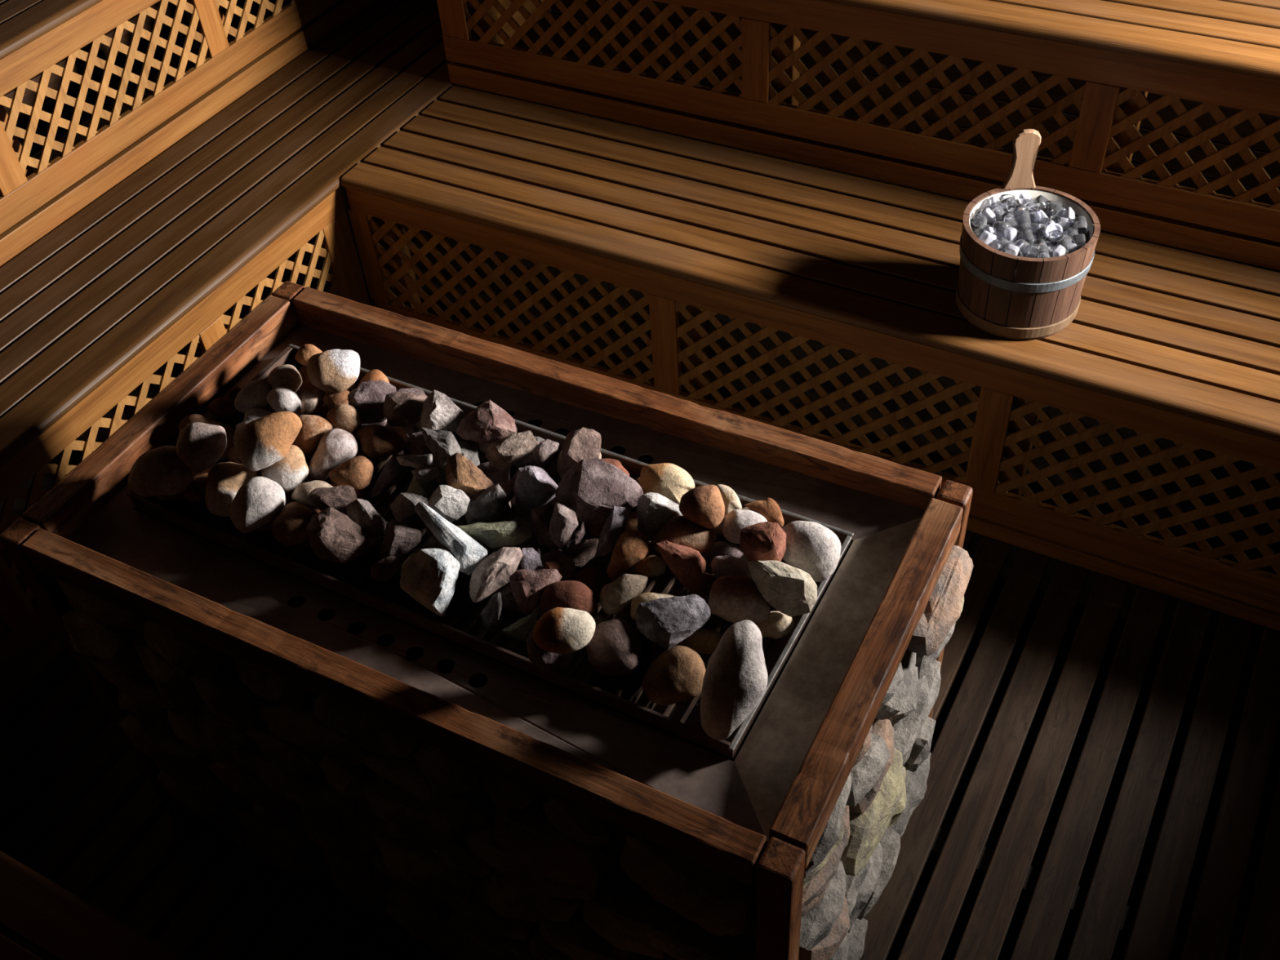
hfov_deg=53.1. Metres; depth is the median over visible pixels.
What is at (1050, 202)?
ice cube
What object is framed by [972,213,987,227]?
ice cube
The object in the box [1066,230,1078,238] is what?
ice cube
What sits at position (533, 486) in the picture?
rock
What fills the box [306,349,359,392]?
pebble
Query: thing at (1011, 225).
ice cube
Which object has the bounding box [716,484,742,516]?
pebble
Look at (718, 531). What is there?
pebble
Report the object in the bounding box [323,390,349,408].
pebble
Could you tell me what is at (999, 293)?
ice bucket
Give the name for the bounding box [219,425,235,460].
pebble
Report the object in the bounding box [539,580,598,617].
pebble
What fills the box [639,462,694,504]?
pebble
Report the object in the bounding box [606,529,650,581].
pebble
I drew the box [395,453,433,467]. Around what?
rock
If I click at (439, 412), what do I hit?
rock
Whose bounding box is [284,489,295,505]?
pebble
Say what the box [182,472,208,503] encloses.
pebble
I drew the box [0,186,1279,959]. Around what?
floor
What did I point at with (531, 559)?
rock
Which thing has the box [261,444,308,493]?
pebble
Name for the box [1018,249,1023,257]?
ice cube
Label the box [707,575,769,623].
pebble
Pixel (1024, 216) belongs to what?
ice cube
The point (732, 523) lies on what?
pebble
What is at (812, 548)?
pebble
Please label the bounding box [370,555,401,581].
rock
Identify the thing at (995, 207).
ice cube
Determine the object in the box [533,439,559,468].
rock
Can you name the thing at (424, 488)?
rock
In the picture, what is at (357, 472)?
pebble
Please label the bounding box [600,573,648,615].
pebble
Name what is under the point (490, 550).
rock
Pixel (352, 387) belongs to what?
pebble
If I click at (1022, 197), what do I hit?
ice cube
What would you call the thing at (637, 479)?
pebble
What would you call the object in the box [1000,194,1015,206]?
ice cube
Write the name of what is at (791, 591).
rock
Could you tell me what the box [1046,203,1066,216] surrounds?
ice cube
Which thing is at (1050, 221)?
ice cube
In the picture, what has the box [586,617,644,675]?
pebble
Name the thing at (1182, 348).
bench
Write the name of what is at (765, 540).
rock
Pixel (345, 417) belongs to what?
pebble
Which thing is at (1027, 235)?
ice cube
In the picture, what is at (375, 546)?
rock
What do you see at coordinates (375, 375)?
pebble
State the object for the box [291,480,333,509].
pebble
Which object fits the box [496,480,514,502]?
rock
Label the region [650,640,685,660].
pebble
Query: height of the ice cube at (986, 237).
0.031 m
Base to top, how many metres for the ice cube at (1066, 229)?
0.027 m
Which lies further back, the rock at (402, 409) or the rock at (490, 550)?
the rock at (402, 409)
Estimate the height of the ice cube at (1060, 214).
0.038 m
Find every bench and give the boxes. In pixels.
[0,0,376,266]
[0,0,551,711]
[340,85,1279,631]
[436,0,1279,271]
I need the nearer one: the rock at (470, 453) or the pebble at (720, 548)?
the pebble at (720, 548)
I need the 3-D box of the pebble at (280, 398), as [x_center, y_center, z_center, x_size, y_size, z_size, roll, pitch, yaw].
[-0.550,-0.120,1.978,0.053,0.048,0.044,2,46,7]
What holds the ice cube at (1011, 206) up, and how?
in the ice bucket
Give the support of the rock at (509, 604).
on the stove
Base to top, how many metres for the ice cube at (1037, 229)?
0.032 m
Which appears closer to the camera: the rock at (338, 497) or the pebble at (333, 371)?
the rock at (338, 497)
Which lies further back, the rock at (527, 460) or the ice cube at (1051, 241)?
the ice cube at (1051, 241)
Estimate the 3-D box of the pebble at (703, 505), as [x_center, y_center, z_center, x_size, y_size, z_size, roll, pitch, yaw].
[0.084,0.039,1.738,0.061,0.056,0.055,-13,46,-8]
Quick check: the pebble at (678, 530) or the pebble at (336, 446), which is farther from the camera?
the pebble at (336, 446)
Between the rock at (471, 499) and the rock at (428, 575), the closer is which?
the rock at (428, 575)
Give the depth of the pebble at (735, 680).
1.52 m
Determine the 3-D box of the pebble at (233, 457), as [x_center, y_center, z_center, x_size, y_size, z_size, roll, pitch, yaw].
[-0.604,-0.037,1.973,0.057,0.043,0.042,12,48,16]
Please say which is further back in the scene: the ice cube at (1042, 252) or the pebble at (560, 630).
the ice cube at (1042, 252)
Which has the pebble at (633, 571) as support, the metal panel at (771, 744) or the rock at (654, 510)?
the rock at (654, 510)
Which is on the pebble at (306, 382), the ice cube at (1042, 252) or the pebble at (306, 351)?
the pebble at (306, 351)
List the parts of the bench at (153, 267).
lattice panel, support post, lattice panel, rail, rail, support post, seat, lattice panel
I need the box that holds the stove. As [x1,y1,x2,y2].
[0,280,973,959]
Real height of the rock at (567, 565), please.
0.050 m
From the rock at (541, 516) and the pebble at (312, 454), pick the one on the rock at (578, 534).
the rock at (541, 516)
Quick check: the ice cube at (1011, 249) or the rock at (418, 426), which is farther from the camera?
the ice cube at (1011, 249)
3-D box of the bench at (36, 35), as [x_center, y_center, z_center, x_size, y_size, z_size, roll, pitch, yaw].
[-1.687,-0.611,2.701,0.485,0.416,3.360,19,50,22]
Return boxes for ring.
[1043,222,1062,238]
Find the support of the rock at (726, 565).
on the stove
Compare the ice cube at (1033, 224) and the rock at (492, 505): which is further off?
the ice cube at (1033, 224)
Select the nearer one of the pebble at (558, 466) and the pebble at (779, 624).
the pebble at (779, 624)
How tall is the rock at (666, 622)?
0.053 m
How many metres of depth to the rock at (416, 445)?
1.93 m
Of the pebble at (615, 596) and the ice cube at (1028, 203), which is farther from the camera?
the ice cube at (1028, 203)
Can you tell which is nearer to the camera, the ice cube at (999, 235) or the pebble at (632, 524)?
the pebble at (632, 524)
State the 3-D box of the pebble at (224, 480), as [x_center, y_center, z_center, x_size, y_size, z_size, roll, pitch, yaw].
[-0.604,0.009,1.877,0.061,0.070,0.081,27,53,28]
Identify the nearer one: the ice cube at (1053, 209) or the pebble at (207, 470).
the pebble at (207, 470)
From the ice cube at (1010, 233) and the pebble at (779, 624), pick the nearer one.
the pebble at (779, 624)
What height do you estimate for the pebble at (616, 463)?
0.052 m
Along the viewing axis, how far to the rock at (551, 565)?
1.74 m
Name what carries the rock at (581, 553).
on the stove
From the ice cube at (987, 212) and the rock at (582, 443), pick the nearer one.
the rock at (582, 443)
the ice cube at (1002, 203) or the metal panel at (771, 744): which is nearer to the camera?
the metal panel at (771, 744)
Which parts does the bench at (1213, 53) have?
support post, panel, lattice panel, support post, lattice panel, rail, support post, seat, lattice panel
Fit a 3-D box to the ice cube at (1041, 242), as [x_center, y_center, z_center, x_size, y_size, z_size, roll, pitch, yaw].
[0.743,-0.431,2.370,0.030,0.031,0.024,21,51,23]
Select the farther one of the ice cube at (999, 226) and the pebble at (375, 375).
the ice cube at (999, 226)
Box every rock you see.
[306,506,369,564]
[308,484,357,515]
[346,498,386,537]
[347,380,396,423]
[354,443,375,466]
[361,419,386,427]
[364,517,390,554]
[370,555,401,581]
[371,453,401,497]
[378,519,421,558]
[382,391,426,426]
[384,422,417,455]
[389,493,430,525]
[395,387,427,397]
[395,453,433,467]
[398,543,420,571]
[400,548,460,616]
[403,431,433,471]
[406,475,435,498]
[410,536,462,577]
[411,466,439,479]
[414,422,422,431]
[414,502,487,575]
[420,390,466,433]
[421,427,464,461]
[424,516,462,537]
[427,484,470,522]
[432,440,479,485]
[444,453,493,498]
[455,400,515,444]
[456,520,532,548]
[461,496,511,521]
[464,484,510,524]
[469,546,522,602]
[476,462,511,484]
[476,541,493,556]
[479,424,516,454]
[480,591,502,633]
[485,430,537,470]
[493,537,541,569]
[494,582,521,613]
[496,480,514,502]
[502,612,537,641]
[509,568,561,614]
[512,436,545,469]
[514,465,558,516]
[520,547,544,569]
[526,630,573,672]
[531,504,555,546]
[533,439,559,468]
[540,549,575,581]
[544,561,563,577]
[546,505,585,551]
[548,501,577,546]
[549,483,559,506]
[555,457,643,524]
[560,426,601,476]
[562,538,598,568]
[594,506,630,556]
[635,594,711,649]
[636,492,683,537]
[656,540,706,595]
[710,555,755,582]
[739,521,786,561]
[747,560,817,617]
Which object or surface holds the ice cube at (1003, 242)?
in the ice bucket
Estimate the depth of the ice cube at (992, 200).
2.46 m
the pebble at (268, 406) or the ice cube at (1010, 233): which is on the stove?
the pebble at (268, 406)
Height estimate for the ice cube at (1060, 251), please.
0.024 m
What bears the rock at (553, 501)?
on the stove
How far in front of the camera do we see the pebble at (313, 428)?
1.90 m
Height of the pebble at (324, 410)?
0.052 m
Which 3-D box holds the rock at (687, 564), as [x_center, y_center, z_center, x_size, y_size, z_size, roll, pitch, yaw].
[0.060,0.113,1.720,0.075,0.060,0.044,33,56,31]
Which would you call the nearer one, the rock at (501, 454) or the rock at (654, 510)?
the rock at (654, 510)
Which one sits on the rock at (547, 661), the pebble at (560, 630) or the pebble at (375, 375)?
the pebble at (560, 630)
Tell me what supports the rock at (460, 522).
on the stove
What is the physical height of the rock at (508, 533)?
0.038 m
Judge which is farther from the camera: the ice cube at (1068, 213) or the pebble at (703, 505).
the ice cube at (1068, 213)
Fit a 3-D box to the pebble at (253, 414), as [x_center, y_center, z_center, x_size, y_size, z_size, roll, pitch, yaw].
[-0.592,-0.091,1.983,0.070,0.040,0.040,-16,46,-11]
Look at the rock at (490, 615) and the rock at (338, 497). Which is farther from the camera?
the rock at (338, 497)
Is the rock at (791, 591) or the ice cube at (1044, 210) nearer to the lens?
the rock at (791, 591)
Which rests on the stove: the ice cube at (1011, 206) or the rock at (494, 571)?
the rock at (494, 571)
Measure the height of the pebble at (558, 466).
0.052 m
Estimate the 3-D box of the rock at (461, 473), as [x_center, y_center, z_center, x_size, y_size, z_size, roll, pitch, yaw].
[-0.245,-0.002,1.811,0.068,0.053,0.045,26,53,27]
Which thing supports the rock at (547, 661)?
on the stove
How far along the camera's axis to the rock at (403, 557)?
1.80 m
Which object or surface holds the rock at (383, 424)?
on the stove
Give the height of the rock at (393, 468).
0.048 m
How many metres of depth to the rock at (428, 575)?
1.70 m
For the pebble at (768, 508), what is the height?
0.038 m
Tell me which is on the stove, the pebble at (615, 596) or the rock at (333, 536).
the rock at (333, 536)
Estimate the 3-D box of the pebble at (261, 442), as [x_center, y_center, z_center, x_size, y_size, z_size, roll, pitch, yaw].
[-0.531,-0.058,1.836,0.099,0.075,0.068,-14,46,-9]
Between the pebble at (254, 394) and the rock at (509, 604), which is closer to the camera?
the rock at (509, 604)
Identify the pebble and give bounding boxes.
[128,445,195,497]
[176,422,226,473]
[178,413,222,432]
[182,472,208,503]
[195,464,214,475]
[204,462,257,516]
[208,397,236,417]
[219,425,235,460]
[228,446,243,464]
[229,476,285,533]
[233,411,302,471]
[234,378,270,413]
[235,408,272,429]
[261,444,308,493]
[262,408,273,413]
[263,380,275,413]
[266,386,301,416]
[267,364,302,392]
[271,502,318,546]
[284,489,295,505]
[291,414,333,454]
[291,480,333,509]
[294,343,322,366]
[295,501,320,512]
[296,386,325,415]
[298,365,317,387]
[303,462,329,484]
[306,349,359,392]
[307,448,316,458]
[309,428,357,480]
[319,400,348,420]
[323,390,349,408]
[325,382,355,399]
[326,404,361,437]
[328,455,373,490]
[330,482,365,499]
[355,425,406,457]
[357,368,389,386]
[533,607,595,653]
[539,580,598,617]
[556,449,601,478]
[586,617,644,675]
[592,613,607,625]
[600,458,629,475]
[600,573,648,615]
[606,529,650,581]
[616,592,642,617]
[623,511,637,532]
[630,541,662,574]
[630,592,675,619]
[632,477,644,511]
[634,555,666,577]
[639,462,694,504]
[642,645,706,705]
[649,515,715,556]
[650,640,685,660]
[679,484,724,528]
[683,629,721,653]
[697,591,707,604]
[700,620,768,740]
[704,541,743,561]
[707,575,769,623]
[712,522,724,537]
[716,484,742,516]
[721,509,767,543]
[740,554,749,562]
[743,497,783,527]
[755,611,794,638]
[782,520,840,582]
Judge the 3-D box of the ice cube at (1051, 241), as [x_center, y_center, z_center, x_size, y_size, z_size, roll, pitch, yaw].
[0.770,-0.444,2.371,0.031,0.034,0.027,-35,53,-27]
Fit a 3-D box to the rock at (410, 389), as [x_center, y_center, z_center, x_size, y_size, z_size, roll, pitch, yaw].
[-0.361,-0.116,2.023,0.072,0.056,0.045,-9,45,-4]
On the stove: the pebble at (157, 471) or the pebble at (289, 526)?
the pebble at (289, 526)
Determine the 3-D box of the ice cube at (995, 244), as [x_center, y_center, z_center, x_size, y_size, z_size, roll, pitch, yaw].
[0.662,-0.434,2.387,0.025,0.026,0.025,-1,45,4]
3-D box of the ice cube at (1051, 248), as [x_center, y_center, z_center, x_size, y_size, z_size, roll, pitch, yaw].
[0.759,-0.419,2.372,0.018,0.032,0.028,20,50,23]
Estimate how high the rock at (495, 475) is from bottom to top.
0.041 m
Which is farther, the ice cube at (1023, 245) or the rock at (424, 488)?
the ice cube at (1023, 245)
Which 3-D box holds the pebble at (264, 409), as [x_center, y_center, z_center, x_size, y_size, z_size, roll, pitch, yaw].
[-0.594,-0.085,2.020,0.050,0.049,0.048,27,53,28]
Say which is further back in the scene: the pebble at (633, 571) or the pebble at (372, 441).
the pebble at (372, 441)
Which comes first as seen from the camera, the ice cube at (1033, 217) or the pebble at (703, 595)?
the pebble at (703, 595)
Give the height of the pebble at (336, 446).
0.065 m
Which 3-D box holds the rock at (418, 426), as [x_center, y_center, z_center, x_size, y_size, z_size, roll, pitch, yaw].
[-0.314,-0.096,1.968,0.064,0.044,0.049,-24,48,-18]
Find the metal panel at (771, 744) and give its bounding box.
[733,517,921,842]
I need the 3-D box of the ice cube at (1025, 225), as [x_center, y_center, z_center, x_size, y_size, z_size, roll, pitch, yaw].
[0.728,-0.464,2.410,0.033,0.034,0.038,-21,48,-16]
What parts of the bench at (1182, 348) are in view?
support post, lattice panel, support post, rail, seat, lattice panel, rail, support post, lattice panel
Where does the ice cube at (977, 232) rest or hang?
in the ice bucket
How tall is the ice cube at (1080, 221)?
0.033 m
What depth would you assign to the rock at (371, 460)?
1.95 m
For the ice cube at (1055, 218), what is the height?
0.028 m
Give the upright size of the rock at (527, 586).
0.048 m
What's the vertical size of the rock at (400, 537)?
0.049 m
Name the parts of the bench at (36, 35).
support post, seat, rail, lattice panel, support post, lattice panel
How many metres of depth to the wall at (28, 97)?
3.53 m
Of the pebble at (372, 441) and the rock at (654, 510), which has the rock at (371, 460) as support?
the pebble at (372, 441)
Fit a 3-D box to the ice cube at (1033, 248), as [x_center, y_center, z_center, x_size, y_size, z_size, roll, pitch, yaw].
[0.724,-0.421,2.354,0.022,0.023,0.023,26,53,27]
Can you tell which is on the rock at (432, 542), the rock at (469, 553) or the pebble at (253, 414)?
the rock at (469, 553)
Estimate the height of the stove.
0.799 m
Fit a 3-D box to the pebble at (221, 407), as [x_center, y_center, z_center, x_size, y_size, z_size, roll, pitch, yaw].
[-0.657,-0.114,2.018,0.041,0.030,0.034,-27,49,-21]
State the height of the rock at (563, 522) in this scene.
0.046 m
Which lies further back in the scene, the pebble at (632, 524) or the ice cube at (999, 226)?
the ice cube at (999, 226)
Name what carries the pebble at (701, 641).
on the stove
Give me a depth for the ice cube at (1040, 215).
2.42 m
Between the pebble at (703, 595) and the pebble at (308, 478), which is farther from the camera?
the pebble at (308, 478)
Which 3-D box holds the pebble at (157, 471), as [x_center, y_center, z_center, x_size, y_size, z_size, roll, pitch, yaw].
[-0.702,-0.010,1.873,0.090,0.069,0.076,-31,51,-24]
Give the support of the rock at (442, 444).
on the rock at (470, 453)
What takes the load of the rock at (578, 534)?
on the stove
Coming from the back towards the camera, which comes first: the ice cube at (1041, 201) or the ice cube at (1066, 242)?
the ice cube at (1041, 201)
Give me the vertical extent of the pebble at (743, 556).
0.044 m
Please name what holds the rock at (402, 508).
on the stove
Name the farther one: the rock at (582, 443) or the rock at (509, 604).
the rock at (582, 443)
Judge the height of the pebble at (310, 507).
0.044 m
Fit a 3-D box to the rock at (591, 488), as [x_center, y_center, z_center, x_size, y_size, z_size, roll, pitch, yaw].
[-0.057,0.018,1.780,0.104,0.079,0.082,22,51,24]
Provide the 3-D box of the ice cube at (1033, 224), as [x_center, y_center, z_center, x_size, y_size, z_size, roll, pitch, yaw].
[0.746,-0.474,2.423,0.024,0.028,0.037,-14,46,-9]
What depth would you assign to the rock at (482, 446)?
1.96 m
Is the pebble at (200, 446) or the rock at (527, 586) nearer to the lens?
the rock at (527, 586)
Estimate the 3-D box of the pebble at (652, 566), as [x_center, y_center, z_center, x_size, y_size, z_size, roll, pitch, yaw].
[0.015,0.117,1.732,0.044,0.029,0.029,-15,46,-10]
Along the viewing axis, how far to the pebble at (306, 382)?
2.07 m
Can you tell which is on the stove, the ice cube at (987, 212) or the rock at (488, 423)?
the rock at (488, 423)
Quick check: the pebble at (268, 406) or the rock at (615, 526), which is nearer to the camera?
the rock at (615, 526)
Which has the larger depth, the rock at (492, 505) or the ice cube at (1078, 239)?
the ice cube at (1078, 239)
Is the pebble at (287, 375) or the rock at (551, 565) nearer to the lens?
the rock at (551, 565)
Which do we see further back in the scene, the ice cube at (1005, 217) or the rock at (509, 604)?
the ice cube at (1005, 217)
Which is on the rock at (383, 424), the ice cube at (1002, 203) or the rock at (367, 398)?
the rock at (367, 398)
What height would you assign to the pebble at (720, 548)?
0.032 m
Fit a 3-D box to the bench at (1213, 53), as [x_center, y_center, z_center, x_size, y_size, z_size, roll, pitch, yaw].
[0.910,-0.879,2.752,2.952,0.416,0.497,19,50,22]
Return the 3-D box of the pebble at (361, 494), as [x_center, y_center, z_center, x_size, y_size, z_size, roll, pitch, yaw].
[-0.435,0.018,1.909,0.050,0.045,0.050,-33,51,-25]
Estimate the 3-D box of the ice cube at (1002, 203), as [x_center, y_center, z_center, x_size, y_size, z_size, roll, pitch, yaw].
[0.701,-0.524,2.454,0.041,0.040,0.031,28,54,28]
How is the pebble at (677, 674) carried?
on the stove
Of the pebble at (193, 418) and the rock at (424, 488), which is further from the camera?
the pebble at (193, 418)
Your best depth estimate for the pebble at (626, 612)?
1.72 m
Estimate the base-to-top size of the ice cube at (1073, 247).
0.034 m
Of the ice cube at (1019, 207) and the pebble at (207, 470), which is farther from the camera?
the ice cube at (1019, 207)
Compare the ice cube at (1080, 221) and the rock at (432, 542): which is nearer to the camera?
the rock at (432, 542)
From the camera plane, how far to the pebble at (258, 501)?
1.81 m
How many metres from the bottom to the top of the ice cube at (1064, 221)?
0.036 m
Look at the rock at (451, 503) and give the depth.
1.77 m
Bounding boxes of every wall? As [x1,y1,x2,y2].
[0,0,306,267]
[307,0,1279,272]
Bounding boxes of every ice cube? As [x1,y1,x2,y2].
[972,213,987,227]
[973,225,986,237]
[978,230,996,245]
[979,207,995,222]
[983,226,996,235]
[987,202,1005,218]
[988,196,999,205]
[989,239,1000,249]
[992,221,1011,233]
[995,232,1004,239]
[998,196,1017,213]
[998,236,1014,249]
[999,212,1018,226]
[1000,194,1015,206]
[1004,226,1017,241]
[1004,243,1019,255]
[1007,203,1017,211]
[1010,224,1019,232]
[1013,204,1026,213]
[1013,208,1031,226]
[1014,238,1030,255]
[1016,222,1032,233]
[1017,193,1032,204]
[1018,229,1035,244]
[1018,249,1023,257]
[1020,198,1038,213]
[1024,253,1035,257]
[1026,243,1040,255]
[1029,211,1039,222]
[1030,222,1037,227]
[1031,223,1048,240]
[1032,195,1048,208]
[1033,238,1048,247]
[1034,209,1048,222]
[1035,247,1050,258]
[1037,208,1047,214]
[1043,239,1050,245]
[1044,220,1054,226]
[1045,200,1063,208]
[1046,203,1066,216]
[1046,244,1056,254]
[1048,214,1061,224]
[1048,229,1063,246]
[1052,244,1065,257]
[1056,210,1062,217]
[1056,235,1071,251]
[1057,217,1070,227]
[1062,206,1075,223]
[1062,226,1079,235]
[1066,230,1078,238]
[1068,238,1078,252]
[1072,215,1088,232]
[1072,233,1085,247]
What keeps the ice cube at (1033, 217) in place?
in the ice bucket
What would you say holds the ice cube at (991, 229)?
in the ice bucket
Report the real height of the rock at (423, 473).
0.019 m
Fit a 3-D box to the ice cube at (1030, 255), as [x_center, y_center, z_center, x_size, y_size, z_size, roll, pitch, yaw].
[0.714,-0.401,2.353,0.025,0.025,0.027,26,53,27]
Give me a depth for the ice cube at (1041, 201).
2.45 m
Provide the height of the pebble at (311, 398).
0.042 m
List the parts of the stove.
corner post, rail, corner post, rail, rail, corner post, rail, corner post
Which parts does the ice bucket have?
handle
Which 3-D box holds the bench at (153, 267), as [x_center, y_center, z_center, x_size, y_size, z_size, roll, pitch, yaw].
[-1.243,-0.148,2.850,0.485,0.498,3.360,19,50,22]
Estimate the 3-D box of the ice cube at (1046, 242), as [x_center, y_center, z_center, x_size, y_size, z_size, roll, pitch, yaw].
[0.754,-0.433,2.385,0.034,0.032,0.026,0,45,4]
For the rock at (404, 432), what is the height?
0.048 m
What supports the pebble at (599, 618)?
on the stove
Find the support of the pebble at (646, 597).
on the pebble
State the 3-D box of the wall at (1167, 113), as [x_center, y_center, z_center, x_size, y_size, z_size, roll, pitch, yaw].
[0.590,-1.502,2.781,3.912,2.443,0.040,19,50,22]
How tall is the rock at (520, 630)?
0.028 m
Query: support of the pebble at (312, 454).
on the stove
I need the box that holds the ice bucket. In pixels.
[955,128,1100,339]
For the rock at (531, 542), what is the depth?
1.78 m

